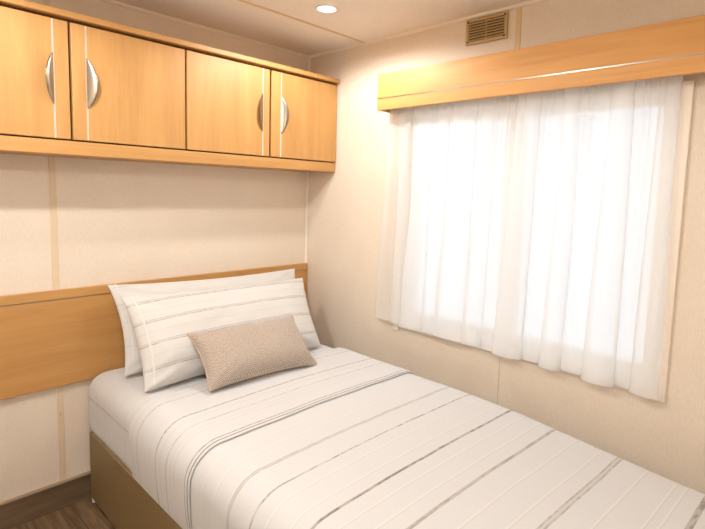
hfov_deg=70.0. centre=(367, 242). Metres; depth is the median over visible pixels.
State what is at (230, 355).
lumbar cushion
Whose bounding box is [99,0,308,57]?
trim
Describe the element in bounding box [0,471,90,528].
baseboard
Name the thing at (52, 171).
trim
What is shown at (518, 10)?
trim
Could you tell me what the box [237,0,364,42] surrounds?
trim
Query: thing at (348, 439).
duvet
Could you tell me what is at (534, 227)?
sheer curtain
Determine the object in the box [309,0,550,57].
trim
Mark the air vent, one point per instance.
(493, 27)
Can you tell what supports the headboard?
attached to the wall at (118, 221)
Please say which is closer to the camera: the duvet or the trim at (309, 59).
the duvet
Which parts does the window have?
casing, sill, casing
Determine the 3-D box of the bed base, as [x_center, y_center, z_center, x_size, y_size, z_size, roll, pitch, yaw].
[-0.033,1.027,1.782,2.176,0.310,1.069,7,8,44]
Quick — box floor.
[11,497,115,528]
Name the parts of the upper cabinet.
door, handle, handle, door, rail, cornice, door, handle, handle, door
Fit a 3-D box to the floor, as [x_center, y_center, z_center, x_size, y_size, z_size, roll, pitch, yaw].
[-0.080,1.282,1.193,3.210,0.080,2.510,7,8,43]
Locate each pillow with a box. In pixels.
[108,268,294,376]
[121,278,320,391]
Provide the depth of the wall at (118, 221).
2.17 m
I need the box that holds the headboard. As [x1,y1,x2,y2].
[0,263,307,399]
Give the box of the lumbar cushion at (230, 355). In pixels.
[187,316,316,391]
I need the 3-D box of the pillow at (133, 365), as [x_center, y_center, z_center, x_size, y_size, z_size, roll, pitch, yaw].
[-0.688,0.332,2.406,0.193,0.352,0.974,7,8,44]
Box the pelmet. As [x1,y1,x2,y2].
[377,15,704,112]
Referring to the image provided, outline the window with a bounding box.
[393,80,694,402]
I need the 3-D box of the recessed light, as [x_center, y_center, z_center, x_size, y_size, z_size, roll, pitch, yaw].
[-0.169,-0.974,2.096,0.094,0.006,0.094,7,8,43]
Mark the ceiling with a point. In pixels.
(362, 20)
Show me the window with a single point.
(687, 96)
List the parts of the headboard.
rail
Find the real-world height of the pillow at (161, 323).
0.331 m
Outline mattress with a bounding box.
[88,344,333,472]
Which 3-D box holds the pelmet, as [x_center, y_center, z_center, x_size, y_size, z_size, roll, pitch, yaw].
[0.629,-0.648,1.919,1.487,0.167,0.112,7,8,43]
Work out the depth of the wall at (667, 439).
2.12 m
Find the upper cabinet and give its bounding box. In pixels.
[0,0,339,171]
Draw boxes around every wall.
[0,0,307,501]
[307,0,704,493]
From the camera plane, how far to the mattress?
1.98 m
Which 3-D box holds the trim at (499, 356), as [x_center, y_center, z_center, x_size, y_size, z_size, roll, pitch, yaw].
[0.556,0.805,2.174,0.004,0.705,0.001,7,8,43]
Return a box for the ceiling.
[114,0,530,55]
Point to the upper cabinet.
(73, 85)
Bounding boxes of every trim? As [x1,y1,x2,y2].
[43,0,65,480]
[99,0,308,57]
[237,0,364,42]
[305,58,310,262]
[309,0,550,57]
[497,356,499,404]
[514,7,521,48]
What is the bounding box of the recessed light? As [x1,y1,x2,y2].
[315,4,337,12]
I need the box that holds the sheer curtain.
[375,75,682,399]
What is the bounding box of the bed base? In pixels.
[89,432,181,528]
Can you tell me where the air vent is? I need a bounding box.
[465,11,508,45]
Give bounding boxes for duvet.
[129,347,704,528]

